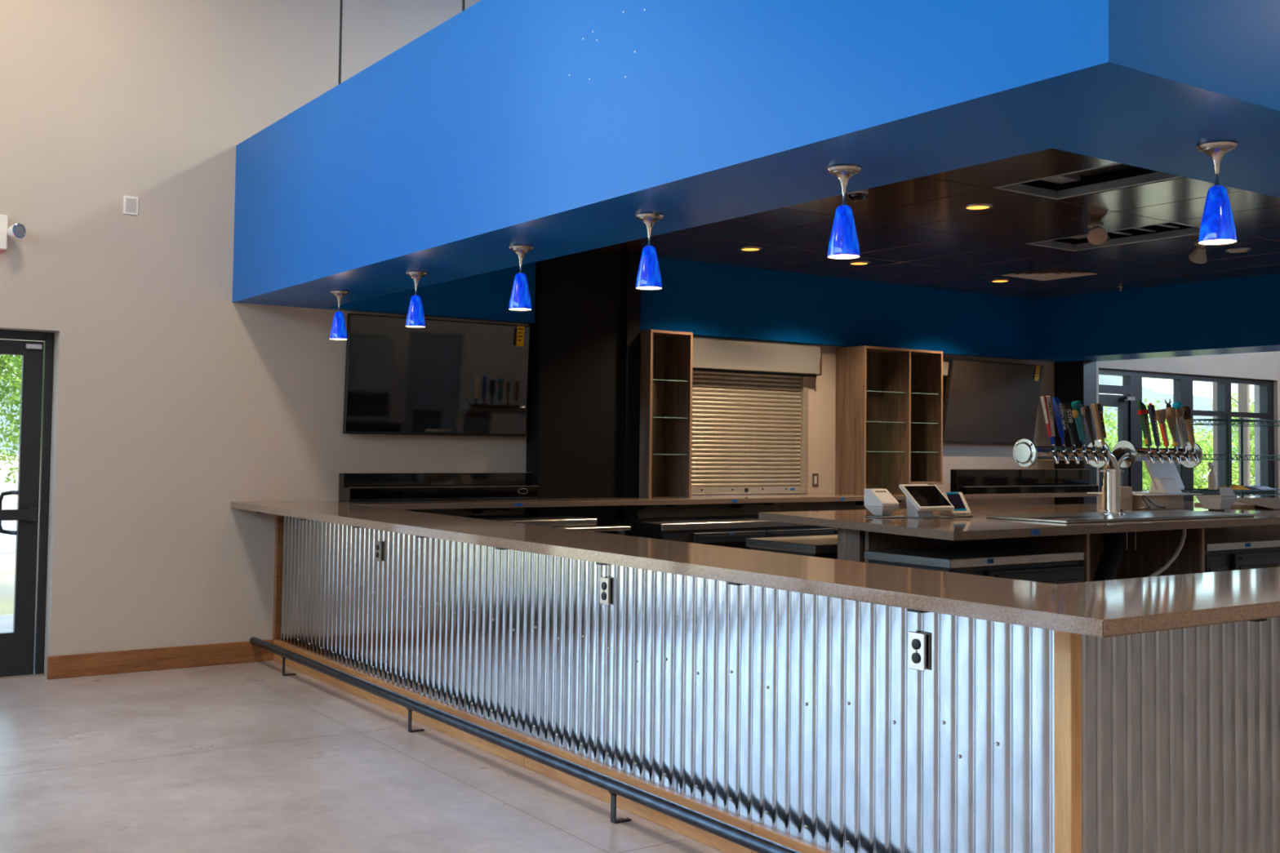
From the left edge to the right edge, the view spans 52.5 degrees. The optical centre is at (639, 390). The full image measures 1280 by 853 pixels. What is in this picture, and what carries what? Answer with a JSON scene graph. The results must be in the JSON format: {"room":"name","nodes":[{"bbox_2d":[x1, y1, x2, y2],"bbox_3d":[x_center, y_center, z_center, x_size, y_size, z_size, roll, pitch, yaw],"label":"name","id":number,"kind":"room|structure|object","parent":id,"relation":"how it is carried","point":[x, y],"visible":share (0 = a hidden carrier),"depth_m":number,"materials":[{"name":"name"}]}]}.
{"room":"bar","nodes":[
{"label":"bar","id":0,"kind":"room"},
{"bbox_2d":[0,660,724,852],"bbox_3d":[2.601,1.766,4.876,24.400,0.120,12.680,2,-3,-35],"label":"floor","id":1,"kind":"structure","parent":0,"point":[242,757],"depth_m":5.61,"materials":[{"name":"concrete"}]},
{"bbox_2d":[249,636,800,852],"bbox_3d":[-0.607,1.625,5.822,0.100,0.167,6.868,2,-3,-35],"label":"rail","id":2,"kind":"object","parent":1,"relation":"on","point":[758,844],"visible":1,"depth_m":5.33,"materials":[{"name":"metal"}]},
{"bbox_2d":[456,514,631,535],"bbox_3d":[-0.854,1.379,9.215,1.300,0.945,0.880,2,-3,-35],"label":"cooler","id":3,"kind":"object","parent":1,"relation":"on","point":[586,524],"visible":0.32,"depth_m":9.16,"materials":[{"name":"silver metal"}]},
{"bbox_2d":[613,515,834,549],"bbox_3d":[0.668,1.469,10.325,1.730,0.895,0.775,2,-3,-35],"label":"cooler","id":4,"kind":"object","parent":1,"relation":"on","point":[704,530],"visible":0.22,"depth_m":9.94,"materials":[{"name":"metal"}]},
{"bbox_2d":[662,533,691,542],"bbox_3d":[0.269,1.411,9.647,0.260,0.685,0.012,2,-3,-35],"label":"grille","id":5,"kind":"object","parent":4,"relation":"attached to","point":[675,537],"depth_m":9.66,"materials":[{"name":"black plastic"}]},
{"bbox_2d":[272,515,1279,852],"bbox_3d":[0.829,1.269,7.128,3.601,1.024,6.386,2,-3,-35],"label":"bar front","id":6,"kind":"object","parent":1,"relation":"on","point":[802,722],"depth_m":4.36,"materials":[{"name":"silver metal"}]},
{"bbox_2d":[374,540,382,561],"bbox_3d":[-1.484,0.909,7.347,0.018,0.114,0.066,2,-3,-35],"label":"outlet","id":7,"kind":"object","parent":6,"relation":"attached to","point":[378,544],"visible":1,"depth_m":7.33,"materials":[{"name":"grey plastic"}]},
{"bbox_2d":[600,577,610,605],"bbox_3d":[-0.146,0.835,5.407,0.018,0.114,0.066,2,-3,-35],"label":"outlet","id":8,"kind":"object","parent":6,"relation":"attached to","point":[605,583],"visible":1,"depth_m":5.39,"materials":[{"name":"white plastic"}]},
{"bbox_2d":[600,592,606,599],"bbox_3d":[-0.152,0.856,5.403,0.006,0.033,0.033,2,-3,-35],"label":"socket","id":9,"kind":"object","parent":8,"relation":"attached to","point":[603,595],"depth_m":5.40,"materials":[{"name":"black plastic"}]},
{"bbox_2d":[230,500,1279,637],"bbox_3d":[0.800,0.732,6.931,3.908,0.055,6.711,2,-3,-35],"label":"countertop","id":10,"kind":"structure","parent":6,"relation":"on","point":[1134,606],"depth_m":3.99,"materials":[{"name":"stone"}]},
{"bbox_2d":[908,631,926,671],"bbox_3d":[0.848,0.796,3.965,0.018,0.114,0.066,2,-3,-35],"label":"outlet","id":11,"kind":"object","parent":6,"relation":"attached to","point":[917,641],"visible":1,"depth_m":3.96,"materials":[{"name":"white plastic"}]},
{"bbox_2d":[911,639,919,649],"bbox_3d":[0.843,0.775,3.962,0.006,0.033,0.033,2,-3,-35],"label":"socket","id":12,"kind":"object","parent":11,"relation":"attached to","point":[915,642],"depth_m":3.96,"materials":[{"name":"black plastic"}]},
{"bbox_2d":[911,653,919,663],"bbox_3d":[0.842,0.817,3.961,0.006,0.033,0.033,2,-3,-35],"label":"socket","id":13,"kind":"object","parent":11,"relation":"attached to","point":[915,656],"depth_m":3.96,"materials":[{"name":"black plastic"}]},
{"bbox_2d":[746,534,837,559],"bbox_3d":[1.279,1.380,8.131,1.105,0.900,0.675,2,-3,-35],"label":"cooler","id":14,"kind":"object","parent":1,"relation":"on","point":[819,546],"visible":0.16,"depth_m":7.82,"materials":[{"name":"metal"}]},
{"bbox_2d":[864,543,1084,584],"bbox_3d":[1.886,1.349,7.251,1.105,0.900,0.665,2,-3,-35],"label":"cooler","id":15,"kind":"object","parent":1,"relation":"on","point":[1050,566],"visible":0.26,"depth_m":7.09,"materials":[{"name":"metal"}]},
{"bbox_2d":[961,572,984,576],"bbox_3d":[1.713,1.302,6.795,0.260,0.690,0.012,2,-3,-35],"label":"grille","id":16,"kind":"object","parent":15,"relation":"attached to","point":[970,573],"depth_m":6.84,"materials":[{"name":"black plastic"}]},
{"bbox_2d":[837,524,1279,582],"bbox_3d":[3.422,1.360,8.504,4.965,1.022,0.925,2,-3,-35],"label":"base cabinet","id":17,"kind":"object","parent":1,"relation":"on","point":[1154,548],"visible":0.02,"depth_m":8.02,"materials":[{"name":"laminate"}]},
{"bbox_2d":[758,501,1279,540],"bbox_3d":[3.210,0.829,8.637,5.399,0.044,1.915,2,-3,-35],"label":"countertop","id":18,"kind":"structure","parent":17,"relation":"on","point":[979,526],"depth_m":7.33,"materials":[{"name":"stone"}]},
{"bbox_2d":[863,488,902,518],"bbox_3d":[1.418,0.658,7.581,0.160,0.165,0.170,2,-3,-35],"label":"receipt printer","id":19,"kind":"object","parent":18,"relation":"on","point":[881,503],"visible":1,"depth_m":7.55,"materials":[{"name":"white plastic"}]},
{"bbox_2d":[898,484,954,519],"bbox_3d":[1.657,0.644,7.560,0.310,0.197,0.216,2,-3,-35],"label":"tablet till","id":20,"kind":"object","parent":18,"relation":"on","point":[922,500],"visible":1,"depth_m":7.52,"materials":[{"name":"beige plastic"}]},
{"bbox_2d":[934,492,973,517],"bbox_3d":[1.875,0.680,7.762,0.165,0.146,0.170,2,-3,-35],"label":"card terminal","id":21,"kind":"object","parent":18,"relation":"on","point":[962,509],"visible":0.89,"depth_m":7.73,"materials":[{"name":"beige plastic"}]},
{"bbox_2d":[1093,532,1124,581],"bbox_3d":[2.848,1.087,7.872,0.153,0.534,0.406,-1,-3,32],"label":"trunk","id":22,"kind":"object","parent":18,"relation":"hanging from","point":[1113,554],"visible":0.52,"depth_m":7.85,"materials":[{"name":"black plastic"}]},
{"bbox_2d":[1102,486,1132,510],"bbox_3d":[3.295,0.742,8.957,0.135,0.160,0.150,2,-3,-35],"label":"box","id":23,"kind":"object","parent":18,"relation":"on","point":[1126,492],"visible":0.56,"depth_m":8.90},
{"bbox_2d":[986,510,1254,523],"bbox_3d":[2.966,0.765,7.927,1.870,0.016,0.570,2,-3,-35],"label":"drip tray","id":24,"kind":"object","parent":18,"relation":"on","point":[1068,517],"visible":1,"depth_m":7.73,"materials":[{"name":"metal"}]},
{"bbox_2d":[1012,395,1203,515],"bbox_3d":[2.925,0.396,8.000,1.696,0.727,0.198,2,-3,-35],"label":"tap tower","id":25,"kind":"object","parent":24,"relation":"on","point":[1097,453],"visible":1,"depth_m":7.95,"materials":[{"name":"silver metal"}]},
{"bbox_2d":[1047,444,1058,464],"bbox_3d":[2.413,0.368,7.572,0.030,0.118,0.074,2,-3,-35],"label":"faucet","id":26,"kind":"object","parent":25,"relation":"on","point":[1051,452],"depth_m":7.57,"materials":[{"name":"silver metal"}]},
{"bbox_2d":[1057,444,1069,464],"bbox_3d":[2.491,0.372,7.626,0.030,0.118,0.074,2,-3,-35],"label":"faucet","id":27,"kind":"object","parent":25,"relation":"on","point":[1062,453],"depth_m":7.62,"materials":[{"name":"silver metal"}]},
{"bbox_2d":[1067,444,1079,464],"bbox_3d":[2.569,0.375,7.679,0.030,0.118,0.074,2,-3,-35],"label":"faucet","id":28,"kind":"object","parent":25,"relation":"on","point":[1072,452],"depth_m":7.67,"materials":[{"name":"silver metal"}]},
{"bbox_2d":[1077,444,1089,464],"bbox_3d":[2.647,0.378,7.733,0.030,0.118,0.074,2,-3,-35],"label":"faucet","id":29,"kind":"object","parent":25,"relation":"on","point":[1082,453],"depth_m":7.73,"materials":[{"name":"silver metal"}]},
{"bbox_2d":[1088,444,1099,464],"bbox_3d":[2.724,0.381,7.787,0.030,0.118,0.074,2,-3,-35],"label":"faucet","id":30,"kind":"object","parent":25,"relation":"on","point":[1091,452],"depth_m":7.78,"materials":[{"name":"silver metal"}]},
{"bbox_2d":[1097,444,1109,464],"bbox_3d":[2.802,0.385,7.840,0.030,0.118,0.074,2,-3,-35],"label":"faucet","id":31,"kind":"object","parent":25,"relation":"on","point":[1103,450],"depth_m":7.86,"materials":[{"name":"silver metal"}]},
{"bbox_2d":[1142,445,1154,464],"bbox_3d":[3.179,0.400,8.099,0.030,0.118,0.074,2,-3,-35],"label":"faucet","id":32,"kind":"object","parent":25,"relation":"on","point":[1147,453],"depth_m":8.09,"materials":[{"name":"silver metal"}]},
{"bbox_2d":[1152,445,1163,464],"bbox_3d":[3.257,0.404,8.153,0.030,0.118,0.074,2,-3,-35],"label":"faucet","id":33,"kind":"object","parent":25,"relation":"on","point":[1156,453],"depth_m":8.14,"materials":[{"name":"silver metal"}]},
{"bbox_2d":[1161,446,1172,464],"bbox_3d":[3.334,0.407,8.206,0.030,0.118,0.074,2,-3,-35],"label":"faucet","id":34,"kind":"object","parent":25,"relation":"on","point":[1165,453],"depth_m":8.20,"materials":[{"name":"silver metal"}]},
{"bbox_2d":[1169,446,1181,464],"bbox_3d":[3.412,0.410,8.260,0.030,0.118,0.074,2,-3,-35],"label":"faucet","id":35,"kind":"object","parent":25,"relation":"on","point":[1174,453],"depth_m":8.25,"materials":[{"name":"silver metal"}]},
{"bbox_2d":[1178,446,1190,464],"bbox_3d":[3.490,0.413,8.313,0.030,0.118,0.074,2,-3,-35],"label":"faucet","id":36,"kind":"object","parent":25,"relation":"on","point":[1182,454],"depth_m":8.31,"materials":[{"name":"silver metal"}]},
{"bbox_2d":[1187,446,1198,464],"bbox_3d":[3.568,0.416,8.367,0.030,0.118,0.074,2,-3,-35],"label":"faucet","id":37,"kind":"object","parent":25,"relation":"on","point":[1191,453],"depth_m":8.36,"materials":[{"name":"silver metal"}]},
{"bbox_2d":[1086,491,1202,510],"bbox_3d":[3.604,0.784,9.259,0.690,0.108,0.460,2,-3,-35],"label":"drawer","id":38,"kind":"object","parent":18,"relation":"on","point":[1171,501],"visible":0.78,"depth_m":9.06,"materials":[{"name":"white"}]},
{"bbox_2d":[1086,491,1202,495],"bbox_3d":[3.604,0.734,9.261,0.690,0.008,0.460,2,-3,-35],"label":"tray","id":39,"kind":"object","parent":18,"relation":"on","point":[1133,492],"depth_m":9.13,"materials":[{"name":"white metal"}]},
{"bbox_2d":[1135,495,1165,510],"bbox_3d":[3.489,0.764,8.832,0.242,0.105,0.054,1,-3,-18],"label":"cable","id":40,"kind":"object","parent":18,"relation":"on","point":[1148,500],"visible":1,"depth_m":8.81,"materials":[{"name":"black plastic"}]},
{"bbox_2d":[1134,461,1191,494],"bbox_3d":[3.733,0.593,9.224,0.390,0.274,0.215,2,-3,-35],"label":"tablet till","id":41,"kind":"object","parent":18,"relation":"on","point":[1165,477],"visible":0.84,"depth_m":9.18,"materials":[{"name":"grey plastic"}]},
{"bbox_2d":[1146,528,1186,577],"bbox_3d":[3.044,1.000,7.748,0.734,0.372,0.026,2,-3,-35],"label":"hose","id":42,"kind":"object","parent":18,"relation":"hanging from","point":[1180,547],"visible":0.63,"depth_m":7.88,"materials":[{"name":"grey"}]},
{"bbox_2d":[1195,494,1237,510],"bbox_3d":[4.039,0.781,9.086,0.190,0.110,0.200,2,-3,-35],"label":"bowl","id":43,"kind":"object","parent":18,"relation":"on","point":[1218,502],"visible":1,"depth_m":9.03,"materials":[{"name":"ceramic"}]},
{"bbox_2d":[1194,487,1279,509],"bbox_3d":[4.529,0.804,9.705,0.860,0.130,0.744,2,-3,-35],"label":"cardboard box","id":44,"kind":"object","parent":18,"relation":"on","point":[1252,503],"visible":0.76,"depth_m":9.52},
{"bbox_2d":[1194,502,1264,508],"bbox_3d":[4.589,0.865,9.826,0.580,0.020,0.480,2,-3,-35],"label":"tray","id":45,"kind":"object","parent":44,"relation":"on","point":[1236,504],"depth_m":9.57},
{"bbox_2d":[1053,360,1097,504],"bbox_3d":[4.472,0.895,13.317,0.215,2.390,0.360,2,-3,-35],"label":"post","id":46,"kind":"object","parent":1,"relation":"on","point":[1073,380],"visible":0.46,"depth_m":13.23,"materials":[{"name":"metal"}]},
{"bbox_2d":[1180,414,1279,497],"bbox_3d":[5.844,1.166,12.723,1.075,1.830,0.505,2,-3,-35],"label":"wire rack","id":47,"kind":"object","parent":1,"relation":"on","point":[1227,420],"visible":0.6,"depth_m":12.60,"materials":[{"name":"teal"}]},
{"bbox_2d":[1208,462,1217,489],"bbox_3d":[5.502,0.820,12.475,0.099,0.260,0.075,2,-3,-35],"label":"spray bottle","id":48,"kind":"object","parent":47,"relation":"on","point":[1212,477],"visible":1,"depth_m":12.45,"materials":[{"name":"beige plastic"}]},
{"bbox_2d":[1183,418,1279,426],"bbox_3d":[5.854,0.314,12.759,1.058,0.054,0.488,2,-3,-35],"label":"wire shelf","id":49,"kind":"object","parent":47,"relation":"attached to","point":[1228,420],"depth_m":12.68,"materials":[{"name":"teal"}]},
{"bbox_2d":[1183,488,1279,496],"bbox_3d":[5.846,0.994,12.730,1.058,0.054,0.488,2,-3,-35],"label":"wire shelf","id":50,"kind":"object","parent":47,"relation":"attached to","point":[1242,492],"depth_m":12.56,"materials":[{"name":"teal"}]},
{"bbox_2d":[1217,484,1249,489],"bbox_3d":[5.735,0.929,12.534,0.260,0.050,0.220,2,-3,-35],"label":"cleaning cloth","id":51,"kind":"object","parent":47,"relation":"on","point":[1233,486],"visible":0.6,"depth_m":12.47,"materials":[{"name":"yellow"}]},
{"bbox_2d":[1202,453,1279,460],"bbox_3d":[5.851,0.654,12.745,1.058,0.054,0.488,2,-3,-35],"label":"wire shelf","id":52,"kind":"object","parent":47,"relation":"attached to","point":[1228,455],"depth_m":12.52,"materials":[{"name":"teal"}]},
{"bbox_2d":[1243,485,1274,489],"bbox_3d":[6.089,0.954,12.838,0.290,0.035,0.320,2,-3,-35],"label":"cleaning cloth","id":53,"kind":"object","parent":47,"relation":"on","point":[1255,486],"visible":0.5,"depth_m":12.74,"materials":[{"name":"blue"}]},
{"bbox_2d":[1204,532,1279,572],"bbox_3d":[3.944,1.436,8.690,1.390,0.900,0.625,2,-3,-35],"label":"cooler","id":54,"kind":"object","parent":1,"relation":"on","point":[1224,552],"visible":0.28,"depth_m":8.35,"materials":[{"name":"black metal"}]},
{"bbox_2d":[1204,555,1230,572],"bbox_3d":[3.642,1.385,8.170,0.260,0.690,0.012,2,-3,-35],"label":"grille","id":55,"kind":"object","parent":54,"relation":"attached to","point":[1213,563],"depth_m":8.17,"materials":[{"name":"black plastic"}]},
{"bbox_2d":[0,0,1279,676],"bbox_3d":[-0.877,-0.914,10.093,24.400,5.600,0.300,2,-3,-35],"label":"wall","id":56,"kind":"structure","parent":0,"point":[175,402],"depth_m":8.44,"materials":[{"name":"paint"}]},
{"bbox_2d":[0,214,26,250],"bbox_3d":[-3.898,-0.953,7.752,0.409,0.225,0.128,2,-3,-35],"label":"emergency light","id":57,"kind":"object","parent":56,"relation":"attached to","point":[18,230],"visible":1,"depth_m":7.81,"materials":[{"name":"beige plastic"}]},
{"bbox_2d":[0,329,53,679],"bbox_3d":[-4.150,0.686,7.862,1.026,2.134,0.183,2,-3,-35],"label":"door","id":58,"kind":"structure","parent":56,"relation":"in","point":[22,649],"depth_m":8.07,"materials":[{"name":"metal"}]},
{"bbox_2d":[123,195,138,215],"bbox_3d":[-3.250,-1.184,8.280,0.092,0.118,0.008,2,-3,-35],"label":"blank plate","id":59,"kind":"object","parent":56,"relation":"attached to","point":[131,203],"visible":1,"depth_m":8.28,"materials":[{"name":"beige plastic"}]},
{"bbox_2d":[46,639,273,679],"bbox_3d":[-3.042,1.717,8.315,1.400,0.139,0.020,2,-3,-35],"label":"baseboard","id":60,"kind":"structure","parent":56,"relation":"attached to","point":[66,666],"depth_m":8.26,"materials":[{"name":"brown wood"}]},
{"bbox_2d":[342,313,529,436],"bbox_3d":[-1.456,-0.094,9.394,1.430,0.834,0.144,2,-3,-35],"label":"television","id":61,"kind":"object","parent":56,"relation":"attached to","point":[442,377],"visible":1,"depth_m":9.33,"materials":[{"name":"black plastic"}]},
{"bbox_2d":[524,248,640,533],"bbox_3d":[-0.437,0.394,10.023,0.875,2.992,0.240,2,-3,-35],"label":"column","id":62,"kind":"structure","parent":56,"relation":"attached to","point":[583,405],"depth_m":9.98,"materials":[{"name":"black paint"}]},
{"bbox_2d":[326,492,1097,513],"bbox_3d":[1.184,0.939,10.914,7.850,0.108,0.578,2,-3,-35],"label":"countertop","id":63,"kind":"structure","parent":56,"relation":"attached to","point":[478,506],"depth_m":9.89,"materials":[{"name":"stone"}]},
{"bbox_2d":[338,472,538,502],"bbox_3d":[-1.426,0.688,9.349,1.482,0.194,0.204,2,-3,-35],"label":"cooler","id":64,"kind":"object","parent":63,"relation":"on","point":[353,486],"visible":1,"depth_m":9.27,"materials":[{"name":"black"}]},
{"bbox_2d":[638,328,693,497],"bbox_3d":[0.141,0.189,10.347,0.410,1.314,0.368,2,-3,-35],"label":"wall shelf","id":65,"kind":"object","parent":63,"relation":"on","point":[666,357],"visible":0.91,"depth_m":10.40,"materials":[{"name":"laminate"}]},
{"bbox_2d":[835,345,942,494],"bbox_3d":[2.276,0.280,11.815,0.995,1.311,0.368,2,-3,-35],"label":"wall shelf","id":66,"kind":"object","parent":63,"relation":"on","point":[889,432],"visible":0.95,"depth_m":11.87,"materials":[{"name":"laminate"}]},
{"bbox_2d":[950,469,1099,494],"bbox_3d":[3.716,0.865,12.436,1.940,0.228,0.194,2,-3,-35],"label":"cooler","id":67,"kind":"object","parent":63,"relation":"on","point":[966,482],"visible":0.88,"depth_m":12.34,"materials":[{"name":"black"}]},
{"bbox_2d":[691,337,822,494],"bbox_3d":[0.906,0.230,11.055,1.565,1.305,0.185,2,-3,-35],"label":"roller shutter","id":68,"kind":"object","parent":56,"relation":"attached to","point":[750,398],"visible":0.71,"depth_m":11.12,"materials":[{"name":"metal"}]},
{"bbox_2d":[692,337,822,377],"bbox_3d":[0.941,-0.283,11.062,1.535,0.277,0.127,2,-3,-35],"label":"hood","id":69,"kind":"object","parent":68,"relation":"attached to","point":[712,357],"depth_m":11.03,"materials":[{"name":"beige metal"}]},
{"bbox_2d":[812,473,818,486],"bbox_3d":[1.559,0.793,11.525,0.072,0.117,0.010,2,-3,-35],"label":"wall switch","id":70,"kind":"object","parent":56,"relation":"attached to","point":[815,476],"visible":1,"depth_m":11.52,"materials":[{"name":"beige plastic"}]},
{"bbox_2d":[942,359,1043,444],"bbox_3d":[3.452,0.119,12.733,1.330,0.796,0.206,2,-3,-35],"label":"television","id":71,"kind":"object","parent":56,"relation":"attached to","point":[985,402],"visible":0.88,"depth_m":12.67,"materials":[{"name":"black plastic"}]},
{"bbox_2d":[1098,368,1274,501],"bbox_3d":[6.300,0.996,14.878,3.510,2.366,0.160,2,-3,-35],"label":"window","id":72,"kind":"structure","parent":56,"relation":"in","point":[1129,424],"depth_m":14.87,"materials":[{"name":"metal"}]},
{"bbox_2d":[231,0,1279,362],"bbox_3d":[2.787,-1.063,8.343,8.700,1.056,6.747,2,-3,-35],"label":"soffit","id":73,"kind":"structure","parent":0,"point":[547,126],"depth_m":5.11,"materials":[{"name":"blue paint"}]},
{"bbox_2d":[329,289,349,339],"bbox_3d":[-1.829,-0.461,7.880,0.113,0.296,0.113,2,-3,-35],"label":"pendant lamp","id":74,"kind":"object","parent":73,"relation":"hanging from","point":[338,331],"visible":1,"depth_m":7.85,"materials":[{"name":"blue glass"}]},
{"bbox_2d":[405,270,426,327],"bbox_3d":[-1.205,-0.493,6.974,0.113,0.296,0.113,2,-3,-35],"label":"pendant lamp","id":75,"kind":"object","parent":73,"relation":"hanging from","point":[415,317],"visible":1,"depth_m":6.94,"materials":[{"name":"blue"}]},
{"bbox_2d":[508,244,533,311],"bbox_3d":[-0.555,-0.526,6.026,0.113,0.296,0.113,2,-3,-35],"label":"pendant lamp","id":76,"kind":"object","parent":73,"relation":"hanging from","point":[520,300],"visible":1,"depth_m":5.99,"materials":[{"name":"blue"}]},
{"bbox_2d":[635,211,663,289],"bbox_3d":[0.037,-0.556,5.159,0.113,0.296,0.113,2,-3,-35],"label":"pendant lamp","id":77,"kind":"object","parent":73,"relation":"hanging from","point":[648,277],"visible":1,"depth_m":5.13,"materials":[{"name":"blue"}]},
{"bbox_2d":[826,163,862,258],"bbox_3d":[0.669,-0.587,4.255,0.113,0.296,0.113,2,-3,-35],"label":"pendant lamp","id":78,"kind":"object","parent":73,"relation":"hanging from","point":[843,242],"visible":1,"depth_m":4.22,"materials":[{"name":"blue"}]},
{"bbox_2d":[1195,138,1237,244],"bbox_3d":[1.723,-0.591,3.871,0.113,0.296,0.113,2,-3,-35],"label":"pendant lamp","id":79,"kind":"object","parent":73,"relation":"hanging from","point":[1217,227],"visible":1,"depth_m":3.84,"materials":[{"name":"blue"}]},
{"bbox_2d":[595,147,1279,299],"bbox_3d":[2.622,-1.300,8.569,7.464,0.330,6.042,2,-3,-35],"label":"ceiling","id":80,"kind":"structure","parent":0,"point":[916,232],"depth_m":9.30,"materials":[{"name":"black"}]},
{"bbox_2d":[738,247,762,251],"bbox_3d":[0.852,-1.090,9.997,0.187,0.008,0.187,2,-3,-35],"label":"recessed light","id":81,"kind":"object","parent":80,"relation":"in","point":[744,249],"visible":1,"depth_m":10.00,"materials":[{"name":"yellow glass"}]},
{"bbox_2d":[847,188,868,202],"bbox_3d":[1.287,-1.152,7.669,0.124,0.074,0.124,2,-3,-35],"label":"dome camera","id":82,"kind":"object","parent":80,"relation":"attached to","point":[859,196],"visible":0.84,"depth_m":7.63,"materials":[{"name":"grey plastic"}]},
{"bbox_2d":[847,261,871,265],"bbox_3d":[1.807,-1.049,10.691,0.187,0.008,0.187,2,-3,-35],"label":"recessed light","id":83,"kind":"object","parent":80,"relation":"in","point":[856,263],"visible":1,"depth_m":10.68,"materials":[{"name":"yellow glass"}]},
{"bbox_2d":[962,204,993,210],"bbox_3d":[2.126,-1.154,8.162,0.187,0.008,0.187,2,-3,-35],"label":"recessed light","id":84,"kind":"object","parent":80,"relation":"in","point":[974,206],"visible":1,"depth_m":8.15,"materials":[{"name":"yellow glass"}]},
{"bbox_2d":[989,279,1010,282],"bbox_3d":[3.247,-0.989,11.694,0.187,0.008,0.187,2,-3,-35],"label":"recessed light","id":85,"kind":"object","parent":80,"relation":"in","point":[997,280],"visible":1,"depth_m":11.69,"materials":[{"name":"yellow glass"}]},
{"bbox_2d":[1001,266,1097,280],"bbox_3d":[3.543,-1.022,11.231,0.580,0.034,0.580,2,-3,-35],"label":"ceiling vent","id":86,"kind":"object","parent":80,"relation":"in","point":[1051,273],"visible":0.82,"depth_m":11.26,"materials":[{"name":"grey plastic"}]},
{"bbox_2d":[992,162,1183,199],"bbox_3d":[2.643,-1.339,7.262,0.590,0.293,1.210,2,-3,-35],"label":"housing","id":87,"kind":"object","parent":80,"relation":"attached to","point":[1072,176],"visible":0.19,"depth_m":7.62,"materials":[{"name":"metal"}]},
{"bbox_2d":[1087,223,1107,244],"bbox_3d":[3.076,-1.051,8.714,0.130,0.143,0.169,0,-3,22],"label":"lamp","id":88,"kind":"object","parent":80,"relation":"attached to","point":[1097,235],"visible":1,"depth_m":8.67,"materials":[{"name":"grey plastic"}]},
{"bbox_2d":[1024,221,1199,251],"bbox_3d":[3.433,-1.243,9.285,0.590,0.293,1.210,2,-3,-35],"label":"housing","id":89,"kind":"object","parent":80,"relation":"attached to","point":[1195,229],"visible":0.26,"depth_m":9.45,"materials":[{"name":"metal"}]},
{"bbox_2d":[1188,242,1207,263],"bbox_3d":[4.106,-1.002,9.500,0.130,0.149,0.164,1,-3,-18],"label":"lamp","id":90,"kind":"object","parent":80,"relation":"attached to","point":[1198,255],"visible":0.88,"depth_m":9.47,"materials":[{"name":"grey plastic"}]},
{"bbox_2d":[1224,248,1252,253],"bbox_3d":[4.515,-1.056,9.785,0.187,0.008,0.187,2,-3,-35],"label":"recessed light","id":91,"kind":"object","parent":80,"relation":"in","point":[1240,250],"visible":1,"depth_m":9.78,"materials":[{"name":"grey plastic"}]},
{"bbox_3d":[2.697,-3.965,5.082,24.400,0.150,12.580,2,-3,-35],"label":"ceiling","id":92,"kind":"structure","parent":0,"visible":0},
{"bbox_2d":[337,0,342,84],"bbox_3d":[-1.857,-2.736,8.096,0.018,2.154,0.018,2,-3,-35],"label":"suspension rod","id":93,"kind":"object","parent":92,"relation":"hanging from","point":[341,1],"visible":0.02,"depth_m":8.07,"materials":[{"name":"black metal"}]},
{"label":"outside","id":94,"kind":"structure","parent":0,"visible":0},
{"bbox_2d":[0,453,1254,614],"bbox_3d":[70.578,8.517,140.452,390.000,0.270,133.720,2,-3,-35],"label":"ground","id":95,"kind":"structure","parent":94,"point":[7,561],"depth_m":16.32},
{"bbox_2d":[0,354,22,489],"bbox_3d":[-6.128,-0.074,11.636,2.660,4.009,2.552,2,-3,-23],"label":"tree","id":96,"kind":"object","parent":95,"relation":"on","point":[5,360],"visible":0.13,"depth_m":11.48,"materials":[{"name":"green plant"}]},
{"bbox_2d":[1102,398,1213,490],"bbox_3d":[8.718,1.318,23.169,3.115,2.592,2.886,0,-3,23],"label":"tree","id":97,"kind":"object","parent":95,"relation":"on","point":[1145,473],"visible":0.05,"depth_m":22.90,"materials":[{"name":"green plant"}]},
{"bbox_2d":[1105,419,1254,501],"bbox_3d":[10.813,1.558,26.064,3.153,2.413,3.054,-1,-3,37],"label":"tree","id":98,"kind":"object","parent":95,"relation":"on","point":[1197,482],"visible":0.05,"depth_m":25.49,"materials":[{"name":"green plant"}]},
{"bbox_2d":[1200,391,1254,497],"bbox_3d":[13.431,1.285,27.401,2.700,3.122,3.094,1,-3,-14],"label":"tree","id":99,"kind":"object","parent":95,"relation":"on","point":[1235,465],"visible":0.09,"depth_m":27.53,"materials":[{"name":"green plant"}]},
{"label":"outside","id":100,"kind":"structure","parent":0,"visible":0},
{"bbox_2d":[0,374,1254,461],"bbox_3d":[23.289,-0.924,218.585,520.000,26.124,52.000,2,-3,-35],"label":"trees","id":101,"kind":"object","parent":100,"point":[1199,403],"visible":0.02,"depth_m":250.61,"materials":[{"name":"plant"}]},
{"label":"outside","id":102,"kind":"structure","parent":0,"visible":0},
{"bbox_2d":[0,495,1254,554],"bbox_3d":[-2.193,2.576,25.918,140.000,0.014,8.000,2,-3,-35],"label":"road","id":103,"kind":"structure","parent":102,"point":[7,542],"depth_m":19.18,"materials":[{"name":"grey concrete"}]},
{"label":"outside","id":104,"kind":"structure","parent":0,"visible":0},
{"bbox_2d":[0,614,13,632],"bbox_3d":[-3.528,1.885,10.246,60.000,0.017,3.120,2,-3,-35],"label":"sidewalk","id":105,"kind":"structure","parent":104,"point":[6,620],"depth_m":10.40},
{"bbox_2d":[1212,382,1217,488],"bbox_3d":[8.840,0.323,19.727,0.200,4.212,0.160,2,-3,-35],"label":"pillar","id":106,"kind":"structure","parent":105,"relation":"on","point":[1215,384],"depth_m":19.69,"materials":[{"name":"paint"}]},
{"bbox_2d":[1237,383,1250,497],"bbox_3d":[9.351,0.345,20.078,0.070,4.212,0.160,2,-3,-35],"label":"pillar","id":107,"kind":"structure","parent":105,"relation":"on","point":[1243,389],"depth_m":20.02,"materials":[{"name":"paint"}]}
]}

